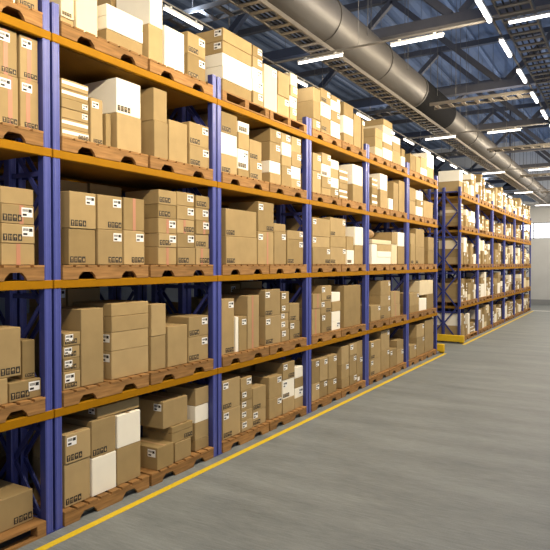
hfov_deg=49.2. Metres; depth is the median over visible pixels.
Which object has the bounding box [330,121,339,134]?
cardboard box
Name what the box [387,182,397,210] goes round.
cardboard box
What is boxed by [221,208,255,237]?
cardboard box
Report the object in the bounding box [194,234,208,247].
cardboard box
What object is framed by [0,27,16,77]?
cardboard box
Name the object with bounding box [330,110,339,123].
cardboard box
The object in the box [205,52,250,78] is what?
cardboard box
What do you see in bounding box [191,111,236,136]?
cardboard box
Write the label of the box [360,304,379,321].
cardboard box
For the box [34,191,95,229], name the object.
cardboard box
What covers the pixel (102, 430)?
cardboard box
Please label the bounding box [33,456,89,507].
cardboard box
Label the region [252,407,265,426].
cardboard box
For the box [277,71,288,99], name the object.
cardboard box
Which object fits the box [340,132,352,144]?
cardboard box
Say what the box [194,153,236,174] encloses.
cardboard box
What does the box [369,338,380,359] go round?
cardboard box
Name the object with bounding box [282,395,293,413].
cardboard box
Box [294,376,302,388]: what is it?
cardboard box
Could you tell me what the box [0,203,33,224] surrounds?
cardboard box
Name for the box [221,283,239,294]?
cardboard box
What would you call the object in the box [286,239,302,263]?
cardboard box
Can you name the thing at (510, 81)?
roof truss
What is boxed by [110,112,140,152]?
cardboard box
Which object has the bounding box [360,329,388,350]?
cardboard box
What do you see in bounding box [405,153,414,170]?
cardboard box
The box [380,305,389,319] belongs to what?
cardboard box
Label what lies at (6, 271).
wooden pallet
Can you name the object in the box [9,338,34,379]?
cardboard box
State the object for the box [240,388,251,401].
cardboard box
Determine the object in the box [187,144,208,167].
cardboard box
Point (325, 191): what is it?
cardboard box
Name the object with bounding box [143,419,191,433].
cardboard box
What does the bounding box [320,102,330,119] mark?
cardboard box
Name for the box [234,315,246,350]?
cardboard box
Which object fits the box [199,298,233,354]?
cardboard box
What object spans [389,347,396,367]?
cardboard box
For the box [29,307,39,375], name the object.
cardboard box
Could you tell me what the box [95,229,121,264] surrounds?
cardboard box
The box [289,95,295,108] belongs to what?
cardboard box
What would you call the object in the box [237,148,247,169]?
cardboard box
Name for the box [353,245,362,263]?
cardboard box
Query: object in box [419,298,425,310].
cardboard box
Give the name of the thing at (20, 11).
wooden pallet
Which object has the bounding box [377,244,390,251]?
cardboard box
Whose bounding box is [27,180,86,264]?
cardboard box
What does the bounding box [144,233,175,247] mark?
cardboard box
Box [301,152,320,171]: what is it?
cardboard box
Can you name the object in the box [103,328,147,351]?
cardboard box
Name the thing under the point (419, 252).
cardboard box
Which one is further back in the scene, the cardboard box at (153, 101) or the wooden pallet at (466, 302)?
the wooden pallet at (466, 302)
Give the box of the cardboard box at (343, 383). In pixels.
[336,377,348,388]
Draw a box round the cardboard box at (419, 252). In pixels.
[415,247,423,263]
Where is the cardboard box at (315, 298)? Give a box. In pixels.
[289,293,320,308]
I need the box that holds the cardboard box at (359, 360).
[356,355,362,375]
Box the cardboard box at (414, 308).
[400,304,418,312]
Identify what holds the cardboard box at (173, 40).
on the wooden pallet at (159, 68)
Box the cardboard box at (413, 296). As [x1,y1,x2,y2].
[399,292,418,305]
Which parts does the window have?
frame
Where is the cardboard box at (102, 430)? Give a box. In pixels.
[62,414,114,458]
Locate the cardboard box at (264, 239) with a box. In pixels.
[256,231,272,263]
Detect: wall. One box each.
[0,220,399,324]
[409,138,549,299]
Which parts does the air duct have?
hanger rod, hanger rod, hanger rod, hanger rod, hanger rod, hanger rod, hanger rod, hanger rod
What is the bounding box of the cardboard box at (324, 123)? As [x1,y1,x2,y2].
[320,116,329,133]
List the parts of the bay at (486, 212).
shelf panel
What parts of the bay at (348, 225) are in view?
shelf panel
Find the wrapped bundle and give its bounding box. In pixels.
[369,230,373,237]
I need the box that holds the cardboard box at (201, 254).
[195,248,208,264]
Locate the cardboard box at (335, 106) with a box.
[330,99,339,113]
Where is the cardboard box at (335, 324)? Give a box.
[331,320,339,330]
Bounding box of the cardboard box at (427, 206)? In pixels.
[423,200,432,218]
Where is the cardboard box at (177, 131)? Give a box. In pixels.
[167,119,186,162]
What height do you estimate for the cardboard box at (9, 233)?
0.180 m
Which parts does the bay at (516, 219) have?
shelf panel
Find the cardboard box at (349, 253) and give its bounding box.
[346,250,353,263]
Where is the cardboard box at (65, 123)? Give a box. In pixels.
[60,117,87,132]
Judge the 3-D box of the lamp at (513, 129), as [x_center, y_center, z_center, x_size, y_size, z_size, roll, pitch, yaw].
[6.042,-3.820,15.844,0.860,0.094,0.052,1,1,31]
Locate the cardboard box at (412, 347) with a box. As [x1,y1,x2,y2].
[409,343,415,358]
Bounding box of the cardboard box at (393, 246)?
[391,244,396,263]
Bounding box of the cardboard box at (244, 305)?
[221,294,258,348]
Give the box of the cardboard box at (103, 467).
[90,451,115,496]
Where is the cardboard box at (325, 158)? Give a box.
[317,152,330,165]
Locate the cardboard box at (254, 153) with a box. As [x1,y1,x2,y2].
[248,139,260,161]
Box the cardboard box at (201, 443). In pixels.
[191,436,208,450]
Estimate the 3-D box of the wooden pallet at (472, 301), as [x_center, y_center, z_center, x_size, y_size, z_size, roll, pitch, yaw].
[6.706,0.936,21.746,0.984,0.144,1.220,1,1,31]
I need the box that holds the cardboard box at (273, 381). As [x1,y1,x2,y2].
[240,371,281,399]
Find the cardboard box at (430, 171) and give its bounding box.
[427,167,433,178]
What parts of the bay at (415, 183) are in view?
shelf panel, shelf panel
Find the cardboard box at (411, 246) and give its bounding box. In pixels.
[409,244,414,263]
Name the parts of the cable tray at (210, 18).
rail, rail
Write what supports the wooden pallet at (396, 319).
on the bay at (373, 167)
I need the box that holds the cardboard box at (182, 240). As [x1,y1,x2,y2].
[176,233,193,247]
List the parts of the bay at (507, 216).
shelf panel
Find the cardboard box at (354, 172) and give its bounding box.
[339,164,362,185]
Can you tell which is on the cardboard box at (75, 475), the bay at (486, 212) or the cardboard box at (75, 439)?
the cardboard box at (75, 439)
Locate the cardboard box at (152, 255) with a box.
[144,247,175,264]
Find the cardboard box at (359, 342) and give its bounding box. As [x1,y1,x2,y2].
[344,339,361,356]
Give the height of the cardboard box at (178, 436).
0.128 m
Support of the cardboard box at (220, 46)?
on the cardboard box at (219, 59)
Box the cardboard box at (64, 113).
[60,107,87,123]
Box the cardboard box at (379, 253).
[377,251,390,256]
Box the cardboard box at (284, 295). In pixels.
[280,291,288,304]
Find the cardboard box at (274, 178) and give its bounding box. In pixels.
[262,172,280,184]
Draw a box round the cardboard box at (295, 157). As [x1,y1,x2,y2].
[291,151,300,167]
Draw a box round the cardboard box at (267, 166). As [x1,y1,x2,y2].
[261,160,279,174]
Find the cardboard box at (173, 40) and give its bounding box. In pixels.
[162,25,183,72]
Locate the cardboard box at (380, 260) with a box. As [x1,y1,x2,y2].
[377,257,390,263]
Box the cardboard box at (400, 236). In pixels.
[395,232,403,245]
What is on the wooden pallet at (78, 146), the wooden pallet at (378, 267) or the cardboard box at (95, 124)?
the cardboard box at (95, 124)
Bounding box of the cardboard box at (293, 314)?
[288,303,298,321]
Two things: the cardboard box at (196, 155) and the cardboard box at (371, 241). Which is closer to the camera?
the cardboard box at (196, 155)
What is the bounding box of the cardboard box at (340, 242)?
[328,236,345,247]
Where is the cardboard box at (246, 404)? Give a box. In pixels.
[240,398,251,410]
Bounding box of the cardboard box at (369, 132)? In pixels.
[364,128,382,139]
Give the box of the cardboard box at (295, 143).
[290,136,300,153]
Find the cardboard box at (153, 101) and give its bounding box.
[140,87,166,122]
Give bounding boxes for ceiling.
[162,0,549,150]
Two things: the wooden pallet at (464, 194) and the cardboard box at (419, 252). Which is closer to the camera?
the cardboard box at (419, 252)
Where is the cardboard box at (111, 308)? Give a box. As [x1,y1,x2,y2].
[73,300,147,316]
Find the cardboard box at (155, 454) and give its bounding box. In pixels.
[140,436,173,470]
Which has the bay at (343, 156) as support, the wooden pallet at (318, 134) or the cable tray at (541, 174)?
the wooden pallet at (318, 134)
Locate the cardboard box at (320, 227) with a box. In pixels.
[286,217,329,236]
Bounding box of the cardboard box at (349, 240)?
[345,236,352,249]
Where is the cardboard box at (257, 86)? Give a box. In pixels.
[252,78,262,93]
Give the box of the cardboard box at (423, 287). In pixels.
[400,280,432,294]
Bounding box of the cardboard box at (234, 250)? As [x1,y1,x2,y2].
[207,236,256,263]
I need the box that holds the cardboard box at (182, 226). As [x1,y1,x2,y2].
[174,219,193,233]
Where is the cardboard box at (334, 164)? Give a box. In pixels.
[331,159,338,169]
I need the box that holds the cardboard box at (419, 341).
[392,336,423,355]
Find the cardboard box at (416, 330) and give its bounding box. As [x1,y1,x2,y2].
[389,322,423,337]
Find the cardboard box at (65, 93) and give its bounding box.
[60,87,87,104]
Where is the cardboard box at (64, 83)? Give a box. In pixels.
[59,78,87,94]
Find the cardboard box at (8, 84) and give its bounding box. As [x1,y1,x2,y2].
[0,73,17,125]
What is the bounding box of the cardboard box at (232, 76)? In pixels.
[205,66,251,90]
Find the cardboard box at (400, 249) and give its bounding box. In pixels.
[397,246,403,263]
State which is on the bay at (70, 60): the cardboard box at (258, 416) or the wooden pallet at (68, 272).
the wooden pallet at (68, 272)
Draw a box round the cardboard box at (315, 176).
[300,170,320,193]
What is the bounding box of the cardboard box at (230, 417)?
[222,405,239,439]
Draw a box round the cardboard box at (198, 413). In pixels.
[187,402,207,422]
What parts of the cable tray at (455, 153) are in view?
rail, rail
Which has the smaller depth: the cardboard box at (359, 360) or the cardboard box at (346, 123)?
the cardboard box at (346, 123)
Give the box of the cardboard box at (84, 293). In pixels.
[66,287,99,305]
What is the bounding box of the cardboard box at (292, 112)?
[289,106,296,120]
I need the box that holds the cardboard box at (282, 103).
[277,94,288,117]
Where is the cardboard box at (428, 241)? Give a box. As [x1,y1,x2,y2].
[424,237,433,249]
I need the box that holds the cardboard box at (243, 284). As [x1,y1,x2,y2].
[223,281,261,288]
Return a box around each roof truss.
[228,0,549,63]
[236,0,549,110]
[294,26,549,138]
[344,71,549,159]
[389,101,549,175]
[400,124,549,183]
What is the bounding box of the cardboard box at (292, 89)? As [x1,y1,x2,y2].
[289,84,296,97]
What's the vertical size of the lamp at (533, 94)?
0.105 m
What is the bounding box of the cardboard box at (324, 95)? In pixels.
[317,88,329,105]
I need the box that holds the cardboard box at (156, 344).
[147,335,164,370]
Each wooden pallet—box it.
[0,0,42,27]
[0,122,43,146]
[0,265,44,280]
[0,396,45,422]
[0,517,45,549]
[29,473,149,526]
[34,21,147,69]
[36,265,148,279]
[37,373,148,406]
[60,136,147,166]
[92,265,213,276]
[121,155,212,179]
[130,59,212,95]
[140,446,213,485]
[144,358,213,384]
[171,264,268,274]
[193,172,268,190]
[221,89,268,118]
[221,345,268,366]
[222,422,268,452]
[233,264,306,273]
[253,182,306,198]
[257,110,306,133]
[262,337,306,354]
[265,406,306,430]
[295,192,341,205]
[296,264,340,272]
[300,329,340,343]
[311,391,340,411]
[312,128,341,147]
[319,198,365,210]
[319,264,365,271]
[332,140,365,156]
[336,380,365,397]
[340,324,365,336]
[347,264,389,270]
[358,152,389,166]
[358,205,389,214]
[360,318,388,329]
[369,370,388,384]
[373,209,406,218]
[373,264,406,269]
[374,264,423,269]
[383,161,407,173]
[386,362,406,375]
[387,314,406,324]
[393,214,423,221]
[400,311,423,319]
[402,169,424,180]
[402,264,436,268]
[409,355,423,366]
[412,217,436,224]
[420,176,437,185]
[421,308,436,315]
[421,349,436,359]
[432,191,470,198]
[432,225,469,230]
[433,264,469,267]
[433,300,469,305]
[445,298,477,303]
[446,334,469,341]
[453,264,485,267]
[456,227,477,232]
[457,264,477,267]
[463,195,478,201]
[469,331,477,337]
[478,327,485,333]
[479,199,486,205]
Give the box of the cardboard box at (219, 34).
[195,27,251,55]
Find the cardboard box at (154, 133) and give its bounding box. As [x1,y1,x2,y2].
[141,120,167,159]
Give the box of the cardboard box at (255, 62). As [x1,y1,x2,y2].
[251,55,261,70]
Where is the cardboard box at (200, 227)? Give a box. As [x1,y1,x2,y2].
[194,220,208,234]
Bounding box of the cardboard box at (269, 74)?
[262,63,276,111]
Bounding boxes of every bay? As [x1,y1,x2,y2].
[0,0,54,534]
[0,2,217,530]
[0,169,141,436]
[98,193,242,436]
[159,76,308,454]
[200,208,301,295]
[262,118,367,412]
[271,216,356,292]
[324,144,407,385]
[347,224,392,290]
[370,163,437,366]
[392,190,441,310]
[415,206,457,310]
[427,186,478,342]
[450,201,492,324]
[473,201,504,327]
[484,207,514,321]
[493,211,523,316]
[505,218,530,313]
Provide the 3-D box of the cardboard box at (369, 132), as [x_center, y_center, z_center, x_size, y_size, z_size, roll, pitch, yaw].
[1.995,-3.177,13.687,0.793,0.196,0.452,1,1,31]
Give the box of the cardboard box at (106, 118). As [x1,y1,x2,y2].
[102,113,110,145]
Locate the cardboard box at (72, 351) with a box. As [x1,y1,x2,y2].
[61,344,78,358]
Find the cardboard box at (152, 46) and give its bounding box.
[142,23,162,63]
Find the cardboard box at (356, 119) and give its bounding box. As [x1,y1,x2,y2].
[353,114,360,147]
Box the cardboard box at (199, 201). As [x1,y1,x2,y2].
[194,195,208,208]
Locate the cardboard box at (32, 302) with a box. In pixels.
[29,288,65,306]
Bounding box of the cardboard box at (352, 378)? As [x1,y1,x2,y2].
[349,373,356,384]
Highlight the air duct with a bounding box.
[249,0,549,202]
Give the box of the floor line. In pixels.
[35,353,446,549]
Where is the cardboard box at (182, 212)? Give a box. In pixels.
[176,205,193,220]
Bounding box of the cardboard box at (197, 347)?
[187,335,207,362]
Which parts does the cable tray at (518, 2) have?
rail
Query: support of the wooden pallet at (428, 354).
on the floor
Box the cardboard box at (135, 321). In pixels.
[103,313,147,332]
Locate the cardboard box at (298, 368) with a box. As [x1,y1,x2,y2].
[294,365,302,378]
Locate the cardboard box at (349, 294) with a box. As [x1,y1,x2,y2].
[331,284,359,327]
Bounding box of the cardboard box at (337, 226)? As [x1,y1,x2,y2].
[322,217,345,236]
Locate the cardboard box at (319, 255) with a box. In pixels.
[311,247,329,263]
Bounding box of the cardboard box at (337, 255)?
[330,247,345,263]
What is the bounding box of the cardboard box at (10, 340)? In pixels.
[0,325,20,378]
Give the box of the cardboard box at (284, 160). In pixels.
[280,155,290,167]
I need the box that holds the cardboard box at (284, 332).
[281,328,288,341]
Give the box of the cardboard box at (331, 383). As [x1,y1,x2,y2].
[327,377,335,394]
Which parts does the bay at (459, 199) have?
shelf panel, shelf panel, shelf panel, shelf panel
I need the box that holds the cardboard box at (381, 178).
[369,173,386,190]
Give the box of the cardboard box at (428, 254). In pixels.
[424,250,433,263]
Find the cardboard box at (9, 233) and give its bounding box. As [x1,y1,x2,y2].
[0,223,34,243]
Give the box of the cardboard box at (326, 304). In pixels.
[320,300,330,313]
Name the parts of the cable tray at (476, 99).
rail, rail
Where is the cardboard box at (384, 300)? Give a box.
[360,295,389,306]
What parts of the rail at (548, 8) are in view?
hanger rod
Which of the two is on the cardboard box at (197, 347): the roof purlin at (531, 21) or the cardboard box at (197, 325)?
the cardboard box at (197, 325)
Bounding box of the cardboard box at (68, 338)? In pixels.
[61,330,79,345]
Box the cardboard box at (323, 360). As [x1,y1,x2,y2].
[301,355,327,381]
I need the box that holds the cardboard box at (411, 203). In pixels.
[409,200,414,214]
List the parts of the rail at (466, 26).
hanger rod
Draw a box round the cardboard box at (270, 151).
[261,141,279,162]
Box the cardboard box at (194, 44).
[181,31,204,59]
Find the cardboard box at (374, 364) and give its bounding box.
[369,357,380,375]
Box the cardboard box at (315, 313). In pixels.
[299,308,319,334]
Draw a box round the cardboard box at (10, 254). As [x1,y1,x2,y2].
[0,243,33,264]
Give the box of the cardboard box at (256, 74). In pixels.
[251,66,261,82]
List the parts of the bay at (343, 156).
shelf panel, shelf panel, shelf panel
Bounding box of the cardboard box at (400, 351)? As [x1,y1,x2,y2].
[397,348,402,364]
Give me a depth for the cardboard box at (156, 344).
7.23 m
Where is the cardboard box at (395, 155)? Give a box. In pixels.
[392,149,399,164]
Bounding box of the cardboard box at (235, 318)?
[234,316,237,351]
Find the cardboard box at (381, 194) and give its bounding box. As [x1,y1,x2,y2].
[377,189,386,207]
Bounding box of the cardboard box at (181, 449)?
[173,437,190,461]
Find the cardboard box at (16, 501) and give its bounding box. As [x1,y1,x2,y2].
[0,479,32,532]
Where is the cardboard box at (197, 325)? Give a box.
[166,313,207,337]
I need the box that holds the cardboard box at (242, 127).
[237,121,248,134]
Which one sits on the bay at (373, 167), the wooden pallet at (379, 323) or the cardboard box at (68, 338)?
the wooden pallet at (379, 323)
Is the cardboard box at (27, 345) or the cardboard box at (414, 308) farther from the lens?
the cardboard box at (414, 308)
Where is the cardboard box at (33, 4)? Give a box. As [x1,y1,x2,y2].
[15,0,37,9]
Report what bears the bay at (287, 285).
on the floor
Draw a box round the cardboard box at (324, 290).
[296,285,330,300]
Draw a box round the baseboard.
[488,299,549,303]
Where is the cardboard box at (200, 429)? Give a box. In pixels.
[191,419,207,440]
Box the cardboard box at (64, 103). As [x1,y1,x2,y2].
[60,97,87,113]
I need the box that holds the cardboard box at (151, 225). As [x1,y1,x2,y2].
[144,218,175,233]
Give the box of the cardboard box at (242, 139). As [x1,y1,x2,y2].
[237,132,248,150]
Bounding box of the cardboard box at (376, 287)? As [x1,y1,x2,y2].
[359,280,389,295]
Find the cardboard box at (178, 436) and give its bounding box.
[143,427,192,443]
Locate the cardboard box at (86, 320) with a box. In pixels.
[61,306,102,386]
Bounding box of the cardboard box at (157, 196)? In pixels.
[125,189,175,205]
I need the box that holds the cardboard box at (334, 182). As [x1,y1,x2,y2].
[331,177,337,188]
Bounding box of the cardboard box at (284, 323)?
[281,320,287,329]
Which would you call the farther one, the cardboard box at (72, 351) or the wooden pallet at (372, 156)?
the wooden pallet at (372, 156)
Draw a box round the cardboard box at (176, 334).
[165,323,186,366]
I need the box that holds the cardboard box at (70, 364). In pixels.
[61,357,78,371]
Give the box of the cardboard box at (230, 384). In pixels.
[192,374,239,410]
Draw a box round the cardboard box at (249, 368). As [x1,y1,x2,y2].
[225,364,254,373]
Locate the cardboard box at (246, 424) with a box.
[240,417,251,431]
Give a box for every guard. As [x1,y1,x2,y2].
[437,334,463,343]
[437,344,444,352]
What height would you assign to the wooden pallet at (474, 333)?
0.144 m
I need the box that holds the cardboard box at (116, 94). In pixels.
[84,77,139,118]
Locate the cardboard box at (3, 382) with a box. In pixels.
[0,378,7,404]
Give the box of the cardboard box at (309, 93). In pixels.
[296,87,319,103]
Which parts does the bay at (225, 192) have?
shelf panel, shelf panel, shelf panel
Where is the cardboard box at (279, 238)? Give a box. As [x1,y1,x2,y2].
[273,231,285,263]
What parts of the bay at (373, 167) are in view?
shelf panel, shelf panel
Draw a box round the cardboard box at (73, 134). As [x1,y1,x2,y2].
[60,127,88,140]
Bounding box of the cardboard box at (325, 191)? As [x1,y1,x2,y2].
[321,187,330,195]
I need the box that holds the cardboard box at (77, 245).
[34,228,94,264]
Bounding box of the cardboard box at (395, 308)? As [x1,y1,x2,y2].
[390,304,399,316]
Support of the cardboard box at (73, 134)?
on the wooden pallet at (78, 146)
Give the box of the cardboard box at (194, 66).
[184,52,204,81]
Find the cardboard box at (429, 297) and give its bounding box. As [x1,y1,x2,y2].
[419,294,432,308]
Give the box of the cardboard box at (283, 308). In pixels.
[280,304,288,312]
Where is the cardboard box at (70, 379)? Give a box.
[62,369,79,390]
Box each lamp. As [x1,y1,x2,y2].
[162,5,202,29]
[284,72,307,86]
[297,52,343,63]
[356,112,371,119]
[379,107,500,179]
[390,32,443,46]
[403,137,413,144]
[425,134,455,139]
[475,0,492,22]
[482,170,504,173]
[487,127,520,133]
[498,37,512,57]
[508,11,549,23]
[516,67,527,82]
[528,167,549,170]
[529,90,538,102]
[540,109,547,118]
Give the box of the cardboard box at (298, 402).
[294,396,302,408]
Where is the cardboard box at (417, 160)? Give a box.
[415,156,419,172]
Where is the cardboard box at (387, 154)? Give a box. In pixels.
[382,147,391,160]
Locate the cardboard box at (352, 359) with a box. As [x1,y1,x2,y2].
[349,354,355,375]
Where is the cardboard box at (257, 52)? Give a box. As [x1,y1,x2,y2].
[251,45,261,59]
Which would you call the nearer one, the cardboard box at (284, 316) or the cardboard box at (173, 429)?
the cardboard box at (173, 429)
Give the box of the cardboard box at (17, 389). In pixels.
[7,377,40,402]
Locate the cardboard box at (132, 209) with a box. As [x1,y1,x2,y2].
[122,197,143,230]
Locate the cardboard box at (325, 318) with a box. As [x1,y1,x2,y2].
[320,312,331,332]
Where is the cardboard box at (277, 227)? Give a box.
[274,223,284,231]
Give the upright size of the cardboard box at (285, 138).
0.156 m
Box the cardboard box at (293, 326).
[288,320,299,339]
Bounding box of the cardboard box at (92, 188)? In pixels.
[87,183,120,196]
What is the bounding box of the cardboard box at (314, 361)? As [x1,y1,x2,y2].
[285,356,318,384]
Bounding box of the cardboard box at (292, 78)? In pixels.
[285,73,296,87]
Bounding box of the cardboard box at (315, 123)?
[298,118,319,130]
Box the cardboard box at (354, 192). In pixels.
[347,184,362,202]
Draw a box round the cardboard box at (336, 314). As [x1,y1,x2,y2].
[331,311,339,321]
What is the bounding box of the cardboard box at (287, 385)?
[282,377,293,399]
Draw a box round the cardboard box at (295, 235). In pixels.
[285,230,302,239]
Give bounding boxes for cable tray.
[162,0,245,30]
[212,0,400,118]
[227,0,546,203]
[374,87,463,157]
[430,0,539,109]
[487,89,549,152]
[491,0,549,109]
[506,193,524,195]
[520,141,549,177]
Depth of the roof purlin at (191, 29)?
20.30 m
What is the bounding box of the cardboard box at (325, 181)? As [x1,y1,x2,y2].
[321,176,330,188]
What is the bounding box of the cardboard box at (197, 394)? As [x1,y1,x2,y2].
[167,383,207,405]
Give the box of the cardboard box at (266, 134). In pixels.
[249,128,280,144]
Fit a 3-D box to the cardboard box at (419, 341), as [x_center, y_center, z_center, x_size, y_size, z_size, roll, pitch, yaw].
[3.606,1.916,16.490,0.805,0.491,0.665,1,1,31]
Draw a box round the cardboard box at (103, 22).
[97,15,142,43]
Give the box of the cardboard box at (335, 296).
[331,292,339,301]
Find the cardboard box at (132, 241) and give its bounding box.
[121,230,143,264]
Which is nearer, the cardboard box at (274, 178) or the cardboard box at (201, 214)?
the cardboard box at (201, 214)
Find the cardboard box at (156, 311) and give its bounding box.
[148,303,165,336]
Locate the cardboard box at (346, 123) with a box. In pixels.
[340,115,352,135]
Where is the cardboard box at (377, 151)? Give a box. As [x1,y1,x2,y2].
[369,146,381,156]
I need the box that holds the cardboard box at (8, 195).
[0,186,32,205]
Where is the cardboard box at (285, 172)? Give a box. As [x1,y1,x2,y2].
[280,165,290,186]
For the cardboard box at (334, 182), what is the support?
on the cardboard box at (334, 192)
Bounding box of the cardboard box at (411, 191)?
[409,187,414,201]
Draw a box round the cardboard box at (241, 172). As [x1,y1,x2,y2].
[237,168,248,176]
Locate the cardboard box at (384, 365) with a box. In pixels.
[380,348,388,371]
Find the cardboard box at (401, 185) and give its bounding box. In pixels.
[387,180,404,211]
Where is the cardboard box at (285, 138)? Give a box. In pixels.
[281,132,289,143]
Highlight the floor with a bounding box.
[0,304,549,549]
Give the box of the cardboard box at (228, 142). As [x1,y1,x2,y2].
[221,132,236,156]
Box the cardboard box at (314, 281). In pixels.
[311,278,327,284]
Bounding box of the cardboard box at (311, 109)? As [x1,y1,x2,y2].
[296,100,320,120]
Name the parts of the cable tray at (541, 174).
rail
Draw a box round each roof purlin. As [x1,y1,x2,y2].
[162,11,421,151]
[210,0,450,149]
[372,6,511,143]
[443,0,544,140]
[527,14,549,66]
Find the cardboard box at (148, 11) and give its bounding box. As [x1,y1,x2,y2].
[116,0,161,29]
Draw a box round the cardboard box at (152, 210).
[144,204,175,218]
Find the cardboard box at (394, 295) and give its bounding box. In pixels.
[390,291,399,304]
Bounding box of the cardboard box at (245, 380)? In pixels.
[221,373,251,390]
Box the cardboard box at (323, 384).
[319,379,326,397]
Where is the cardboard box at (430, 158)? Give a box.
[412,153,433,168]
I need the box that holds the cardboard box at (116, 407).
[72,396,138,418]
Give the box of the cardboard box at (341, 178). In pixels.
[338,174,347,183]
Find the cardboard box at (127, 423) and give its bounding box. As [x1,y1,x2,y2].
[113,409,139,448]
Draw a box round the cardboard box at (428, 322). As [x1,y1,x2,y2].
[415,318,432,352]
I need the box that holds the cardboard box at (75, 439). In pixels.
[33,423,89,464]
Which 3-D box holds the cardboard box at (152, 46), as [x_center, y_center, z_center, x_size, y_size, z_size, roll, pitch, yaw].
[-1.655,-2.743,7.290,0.550,0.440,0.247,1,1,31]
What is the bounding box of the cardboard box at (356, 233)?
[345,227,362,244]
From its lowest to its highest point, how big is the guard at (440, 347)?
0.270 m
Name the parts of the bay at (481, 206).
shelf panel, shelf panel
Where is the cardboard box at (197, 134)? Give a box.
[181,121,208,148]
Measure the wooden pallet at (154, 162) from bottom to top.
0.144 m
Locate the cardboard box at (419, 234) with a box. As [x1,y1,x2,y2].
[396,229,423,247]
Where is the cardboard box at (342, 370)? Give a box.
[336,362,348,379]
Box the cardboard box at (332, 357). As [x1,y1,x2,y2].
[311,351,336,379]
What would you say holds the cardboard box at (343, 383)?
on the wooden pallet at (352, 388)
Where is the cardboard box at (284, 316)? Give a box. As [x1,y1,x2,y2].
[280,312,287,320]
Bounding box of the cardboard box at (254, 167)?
[248,159,261,179]
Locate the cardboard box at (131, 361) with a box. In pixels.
[103,346,147,379]
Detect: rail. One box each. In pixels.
[162,0,527,205]
[164,0,549,64]
[400,26,549,139]
[406,53,549,175]
[484,0,549,121]
[508,104,549,191]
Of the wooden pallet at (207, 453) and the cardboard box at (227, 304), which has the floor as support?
the wooden pallet at (207, 453)
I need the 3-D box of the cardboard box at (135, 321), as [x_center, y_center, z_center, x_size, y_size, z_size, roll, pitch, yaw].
[-1.913,0.539,7.002,0.626,0.174,0.584,1,1,31]
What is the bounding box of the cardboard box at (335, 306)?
[331,301,339,311]
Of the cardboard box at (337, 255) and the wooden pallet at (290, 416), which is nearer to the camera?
the wooden pallet at (290, 416)
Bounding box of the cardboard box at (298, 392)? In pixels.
[294,386,302,398]
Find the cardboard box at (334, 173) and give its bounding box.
[331,168,337,178]
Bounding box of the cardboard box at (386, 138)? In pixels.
[382,133,391,144]
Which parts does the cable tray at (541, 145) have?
hanger rod, rail, rail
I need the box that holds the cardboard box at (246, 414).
[240,408,251,420]
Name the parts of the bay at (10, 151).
shelf panel, shelf panel, shelf panel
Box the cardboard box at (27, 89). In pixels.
[18,78,37,129]
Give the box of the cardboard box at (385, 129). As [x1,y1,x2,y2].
[364,125,391,136]
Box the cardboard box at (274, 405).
[266,395,281,419]
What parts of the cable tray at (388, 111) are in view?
hanger rod, rail, rail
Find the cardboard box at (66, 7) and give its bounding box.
[49,0,73,20]
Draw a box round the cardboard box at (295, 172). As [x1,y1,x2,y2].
[291,166,299,179]
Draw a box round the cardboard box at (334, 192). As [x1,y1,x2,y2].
[331,187,337,196]
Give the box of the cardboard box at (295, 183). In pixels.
[291,178,300,188]
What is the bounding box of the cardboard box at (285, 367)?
[255,359,294,380]
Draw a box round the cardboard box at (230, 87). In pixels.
[206,78,250,100]
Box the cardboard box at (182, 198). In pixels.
[174,191,193,206]
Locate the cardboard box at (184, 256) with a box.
[176,248,194,264]
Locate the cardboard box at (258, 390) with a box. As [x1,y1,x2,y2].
[252,383,265,410]
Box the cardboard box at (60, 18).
[59,16,72,26]
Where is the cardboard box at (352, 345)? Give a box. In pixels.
[333,341,356,355]
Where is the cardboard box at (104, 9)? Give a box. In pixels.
[97,3,142,30]
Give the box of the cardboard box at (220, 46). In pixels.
[205,40,250,66]
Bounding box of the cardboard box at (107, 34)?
[97,28,141,54]
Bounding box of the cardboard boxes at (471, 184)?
[0,95,529,479]
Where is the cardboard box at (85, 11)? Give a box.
[73,0,96,36]
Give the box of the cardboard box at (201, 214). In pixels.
[194,208,208,220]
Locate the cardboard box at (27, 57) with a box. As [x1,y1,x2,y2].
[16,34,37,82]
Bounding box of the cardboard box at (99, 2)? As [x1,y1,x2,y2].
[97,0,115,7]
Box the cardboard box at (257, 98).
[251,90,262,105]
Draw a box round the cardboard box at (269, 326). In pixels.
[259,315,280,345]
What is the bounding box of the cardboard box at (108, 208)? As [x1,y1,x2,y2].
[95,194,121,230]
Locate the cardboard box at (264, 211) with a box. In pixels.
[229,201,273,231]
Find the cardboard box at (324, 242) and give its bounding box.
[311,236,329,247]
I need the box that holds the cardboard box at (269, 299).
[232,288,279,316]
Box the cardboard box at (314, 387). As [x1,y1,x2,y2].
[311,382,318,401]
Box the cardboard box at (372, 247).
[361,244,376,263]
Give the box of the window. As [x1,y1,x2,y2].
[521,222,549,238]
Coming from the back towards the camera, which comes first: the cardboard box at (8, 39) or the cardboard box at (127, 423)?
the cardboard box at (127, 423)
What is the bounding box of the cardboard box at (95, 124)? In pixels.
[88,97,102,144]
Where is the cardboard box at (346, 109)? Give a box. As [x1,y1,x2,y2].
[340,102,352,118]
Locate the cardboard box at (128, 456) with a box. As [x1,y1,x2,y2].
[115,441,139,485]
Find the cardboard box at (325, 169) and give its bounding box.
[320,163,330,177]
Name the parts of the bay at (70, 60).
shelf panel, shelf panel, shelf panel, shelf panel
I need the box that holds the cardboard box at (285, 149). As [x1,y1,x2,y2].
[280,142,290,156]
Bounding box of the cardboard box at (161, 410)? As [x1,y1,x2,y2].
[136,391,186,428]
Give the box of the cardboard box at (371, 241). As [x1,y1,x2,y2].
[369,239,390,244]
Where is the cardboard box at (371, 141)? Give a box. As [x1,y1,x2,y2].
[364,137,381,148]
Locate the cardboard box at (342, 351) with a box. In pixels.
[311,344,348,364]

